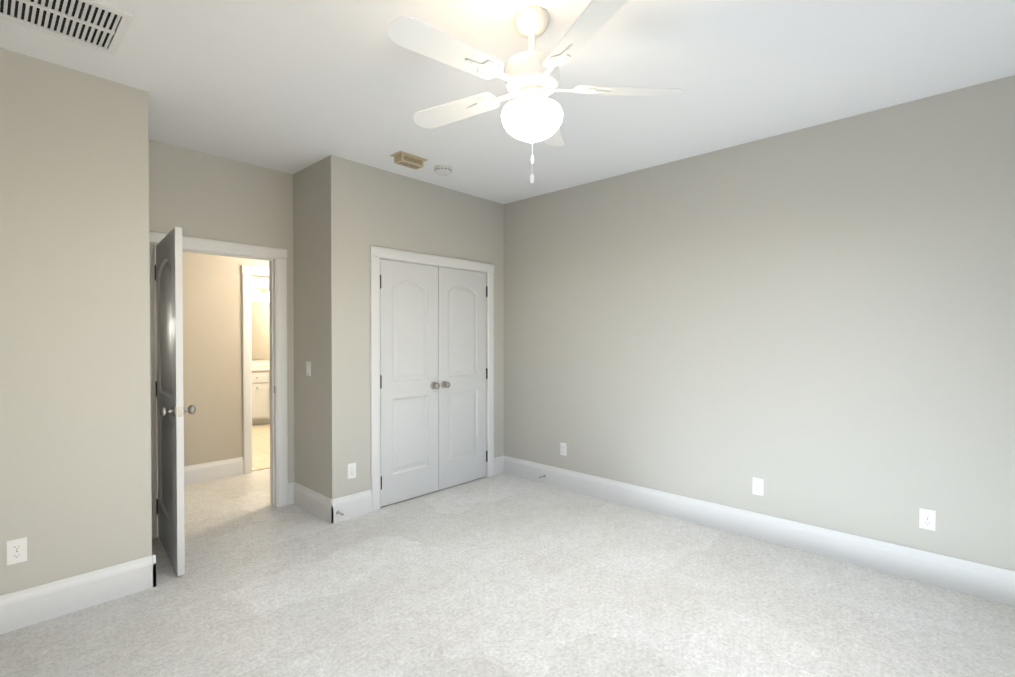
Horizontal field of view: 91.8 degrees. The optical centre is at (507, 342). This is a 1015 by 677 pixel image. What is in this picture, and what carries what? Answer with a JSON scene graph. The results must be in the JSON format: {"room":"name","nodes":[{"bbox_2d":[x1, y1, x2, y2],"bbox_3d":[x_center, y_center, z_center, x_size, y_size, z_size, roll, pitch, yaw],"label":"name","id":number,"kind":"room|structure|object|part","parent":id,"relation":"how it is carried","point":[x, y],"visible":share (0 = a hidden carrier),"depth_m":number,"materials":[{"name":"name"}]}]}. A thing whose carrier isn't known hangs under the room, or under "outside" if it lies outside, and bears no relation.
{"room":"empty bedroom","nodes":[
{"label":"empty bedroom","id":0,"kind":"room"},
{"bbox_2d":[0,48,151,595],"bbox_3d":[-2.475,-0.006,2.298,0.120,2.750,1.303,1,1,43],"label":"wall","id":1,"kind":"structure","parent":0,"point":[75,441],"depth_m":2.50,"materials":[{"name":"grey paint"}]},
{"bbox_2d":[6,537,26,564],"bbox_3d":[-2.348,0.999,2.353,0.008,0.115,0.070,1,1,43],"label":"outlet","id":2,"kind":"object","parent":1,"relation":"attached to","point":[19,545],"visible":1,"depth_m":2.35,"materials":[{"name":"white plastic"}]},
{"bbox_2d":[0,554,155,633],"bbox_3d":[-2.368,1.281,2.328,0.016,0.176,1.169,1,1,43],"label":"baseboard","id":3,"kind":"structure","parent":1,"relation":"attached to","point":[34,605],"depth_m":2.50,"materials":[{"name":"white wood"}]},
{"bbox_2d":[156,251,268,470],"bbox_3d":[-2.598,-0.040,5.172,0.120,2.750,4.640,1,1,43],"label":"wall","id":4,"kind":"structure","parent":0,"point":[212,349],"depth_m":4.79,"materials":[{"name":"beige paint"}]},
{"bbox_2d":[157,457,243,485],"bbox_3d":[-3.366,1.258,4.263,0.016,0.176,2.000,1,1,43],"label":"baseboard","id":5,"kind":"structure","parent":4,"relation":"attached to","point":[204,472],"depth_m":4.78,"materials":[{"name":"white wood"}]},
{"bbox_2d":[242,265,268,473],"bbox_3d":[-2.406,0.273,5.367,0.139,2.120,0.940,1,1,43],"label":"door frame","id":6,"kind":"structure","parent":4,"relation":"attached to","point":[248,272],"depth_m":5.01,"materials":[{"name":"white wood"}]},
{"bbox_2d":[148,140,294,482],"bbox_3d":[-1.683,-0.029,4.319,0.120,2.750,4.640,1,1,43],"label":"wall","id":7,"kind":"structure","parent":0,"point":[192,193],"depth_m":3.74,"materials":[{"name":"grey paint"}]},
{"bbox_2d":[155,227,195,575],"bbox_3d":[-2.173,0.340,3.152,0.177,2.014,0.840,-1,1,-42],"label":"entry door","id":8,"kind":"structure","parent":7,"relation":"in","point":[171,409],"depth_m":2.98,"materials":[{"name":"white wood"}]},
{"bbox_3d":[-1.974,0.401,2.853,0.071,0.066,0.066,-1,1,-42],"label":"knob","id":9,"kind":"part","parent":8,"relation":"part of","materials":[{"name":"silver metal"}]},
{"bbox_3d":[-1.895,0.400,2.924,0.071,0.066,0.066,-1,1,-42],"label":"knob","id":10,"kind":"part","parent":8,"relation":"part of","materials":[{"name":"silver metal"}]},
{"bbox_2d":[149,231,287,538],"bbox_3d":[-2.205,0.292,3.750,0.139,2.120,0.990,1,1,43],"label":"door frame","id":11,"kind":"structure","parent":7,"relation":"attached to","point":[278,254],"depth_m":4.01,"materials":[{"name":"white wood"}]},
{"bbox_2d":[251,276,269,360],"bbox_3d":[-4.497,-0.071,7.900,0.120,2.750,2.400,1,1,43],"label":"wall","id":12,"kind":"structure","parent":0,"point":[260,282],"depth_m":8.21,"materials":[{"name":"beige paint"}]},
{"bbox_2d":[251,288,268,300],"bbox_3d":[-4.187,-0.790,8.013,0.158,0.215,0.900,1,1,43],"label":"sconce","id":13,"kind":"object","parent":12,"relation":"attached to","point":[258,292],"visible":0.21,"depth_m":8.08,"materials":[{"name":"silver metal"}]},
{"bbox_2d":[251,297,269,359],"bbox_3d":[-4.243,-0.234,8.071,0.006,1.030,1.100,1,1,43],"label":"bathroom mirror","id":14,"kind":"object","parent":12,"relation":"attached to","point":[260,330],"depth_m":8.20,"materials":[{"name":"white mirror"}]},
{"bbox_2d":[252,361,269,364],"bbox_3d":[-4.174,0.358,8.140,0.020,0.095,1.515,1,1,43],"label":"backsplash","id":15,"kind":"structure","parent":12,"relation":"attached to","point":[253,362],"depth_m":8.20,"materials":[{"name":"white stone"}]},
{"bbox_2d":[252,424,269,471],"bbox_3d":[-3.276,1.313,6.777,3.220,0.008,2.400,1,1,43],"label":"floor","id":16,"kind":"structure","parent":0,"point":[260,447],"depth_m":6.17,"materials":[{"name":"beige tile"}]},
{"bbox_2d":[252,369,269,425],"bbox_3d":[-4.100,0.870,7.831,0.559,0.852,0.375,1,1,43],"label":"base cabinet","id":17,"kind":"object","parent":16,"relation":"on","point":[260,392],"depth_m":7.69,"materials":[{"name":"white wood"}]},
{"bbox_2d":[252,365,269,368],"bbox_3d":[-3.973,0.425,7.954,0.570,0.035,1.515,1,1,43],"label":"countertop","id":18,"kind":"structure","parent":17,"relation":"on","point":[253,366],"depth_m":8.06,"materials":[{"name":"white stone"}]},
{"bbox_2d":[293,159,324,495],"bbox_3d":[-1.555,-0.026,3.981,0.530,2.750,0.120,1,1,43],"label":"wall","id":19,"kind":"structure","parent":0,"point":[308,272],"depth_m":3.92,"materials":[{"name":"grey paint"}]},
{"bbox_2d":[306,361,310,375],"bbox_3d":[-1.597,0.210,3.931,0.070,0.115,0.013,1,1,43],"label":"light switch","id":20,"kind":"object","parent":19,"relation":"attached to","point":[308,368],"visible":1,"depth_m":3.92,"materials":[{"name":"white plastic"}]},
{"bbox_2d":[288,482,335,523],"bbox_3d":[-1.553,1.263,3.898,0.666,0.176,0.020,1,1,43],"label":"baseboard","id":21,"kind":"structure","parent":19,"relation":"attached to","point":[309,500],"depth_m":3.88,"materials":[{"name":"white wood"}]},
{"bbox_2d":[323,155,503,498],"bbox_3d":[-0.720,-0.030,4.399,0.120,2.750,1.870,1,1,43],"label":"wall","id":22,"kind":"structure","parent":0,"point":[365,207],"depth_m":3.87,"materials":[{"name":"grey paint"}]},
{"bbox_2d":[348,463,355,478],"bbox_3d":[-1.202,0.992,3.801,0.008,0.115,0.070,1,1,43],"label":"outlet","id":23,"kind":"object","parent":22,"relation":"attached to","point":[352,470],"visible":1,"depth_m":3.80,"materials":[{"name":"white plastic"}]},
{"bbox_2d":[332,490,371,521],"bbox_3d":[-1.194,1.264,3.806,0.016,0.176,0.315,1,1,43],"label":"baseboard","id":24,"kind":"structure","parent":22,"relation":"attached to","point":[357,504],"depth_m":3.81,"materials":[{"name":"white wood"}]},
{"bbox_2d":[380,259,439,506],"bbox_3d":[-0.816,0.328,4.190,0.106,2.014,0.608,1,1,43],"label":"closet door","id":25,"kind":"structure","parent":22,"relation":"in","point":[409,429],"depth_m":4.19,"materials":[{"name":"white wood"}]},
{"bbox_3d":[-0.635,0.383,4.358,0.071,0.066,0.066,1,1,43],"label":"knob","id":26,"kind":"part","parent":25,"relation":"part of","materials":[{"name":"silver metal"}]},
{"bbox_2d":[370,245,493,511],"bbox_3d":[-0.662,0.319,4.465,0.120,2.050,1.250,1,1,43],"label":"door frame","id":27,"kind":"structure","parent":22,"relation":"attached to","point":[486,331],"depth_m":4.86,"materials":[{"name":"white wood"}]},
{"bbox_2d":[438,267,487,489],"bbox_3d":[-0.398,0.323,4.638,0.106,2.014,0.608,1,1,43],"label":"closet door","id":28,"kind":"structure","parent":22,"relation":"in","point":[462,378],"depth_m":4.63,"materials":[{"name":"white wood"}]},
{"bbox_3d":[-0.553,0.382,4.447,0.071,0.066,0.066,1,1,43],"label":"knob","id":29,"kind":"part","parent":28,"relation":"part of","materials":[{"name":"silver metal"}]},
{"bbox_2d":[0,468,1014,676],"bbox_3d":[-1.595,1.399,4.049,10.000,0.100,5.500,1,1,43],"label":"floor carpet","id":30,"kind":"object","parent":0,"point":[503,575],"visible":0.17,"depth_m":2.56,"materials":[{"name":"white carpet"}]},
{"bbox_2d":[0,0,1014,203],"bbox_3d":[-1.595,-1.451,4.016,10.000,0.100,5.500,1,1,43],"label":"ceiling","id":31,"kind":"structure","parent":0,"point":[291,86],"depth_m":2.53,"materials":[{"name":"white paint"}]},
{"bbox_2d":[0,0,133,55],"bbox_3d":[-2.010,-1.370,1.901,0.420,0.012,0.840,1,1,43],"label":"ceiling vent","id":32,"kind":"object","parent":31,"relation":"in","point":[98,25],"visible":1,"depth_m":2.09,"materials":[{"name":"white metal"}]},
{"bbox_2d":[390,151,426,169],"bbox_3d":[-0.743,-1.367,3.714,0.140,0.060,0.250,1,1,43],"label":"ceiling vent","id":33,"kind":"object","parent":31,"relation":"in","point":[405,159],"visible":1,"depth_m":3.67,"materials":[{"name":"beige"}]},
{"bbox_2d":[434,165,451,175],"bbox_3d":[-0.517,-1.375,3.941,0.144,0.050,0.144,1,1,43],"label":"smoke detector","id":34,"kind":"object","parent":31,"relation":"attached to","point":[443,170],"visible":1,"depth_m":3.90,"materials":[{"name":"white plastic"}]},
{"bbox_2d":[388,0,682,183],"bbox_3d":[0.064,-1.004,2.078,1.242,0.749,1.230,1,1,43],"label":"ceiling fan","id":35,"kind":"object","parent":31,"relation":"hanging from","point":[532,113],"visible":1,"depth_m":1.99,"materials":[{"name":"white"}]},
{"bbox_3d":[0.104,-0.924,2.089,0.262,0.153,0.262,1,1,43],"label":"lamp shade","id":36,"kind":"part","parent":35,"relation":"part of","materials":[{"name":"white glass"}]},
{"bbox_2d":[504,75,1014,570],"bbox_3d":[1.344,-0.024,3.834,4.970,2.750,0.120,1,1,43],"label":"wall","id":37,"kind":"structure","parent":0,"point":[814,325],"depth_m":3.22,"materials":[{"name":"grey paint"}]},
{"bbox_2d":[560,442,566,455],"bbox_3d":[0.514,0.983,4.532,0.070,0.115,0.008,1,1,43],"label":"electrical outlet","id":38,"kind":"object","parent":37,"relation":"attached to","point":[563,448],"visible":1,"depth_m":4.53,"materials":[{"name":"white plastic"}]},
{"bbox_2d":[500,456,1014,605],"bbox_3d":[1.476,1.266,3.624,4.170,0.176,0.030,1,1,43],"label":"baseboard","id":39,"kind":"structure","parent":37,"relation":"attached to","point":[993,583],"depth_m":3.22,"materials":[{"name":"white wood"}]},
{"bbox_2d":[752,477,763,495],"bbox_3d":[1.731,0.996,3.398,0.070,0.115,0.008,1,1,43],"label":"electrical outlet","id":40,"kind":"object","parent":37,"relation":"attached to","point":[757,486],"visible":1,"depth_m":3.40,"materials":[{"name":"white plastic"}]},
{"bbox_2d":[919,508,935,530],"bbox_3d":[2.383,1.003,2.790,0.070,0.115,0.008,1,1,43],"label":"electrical outlet","id":41,"kind":"object","parent":37,"relation":"attached to","point":[927,518],"visible":1,"depth_m":2.79,"materials":[{"name":"white plastic"}]}
]}

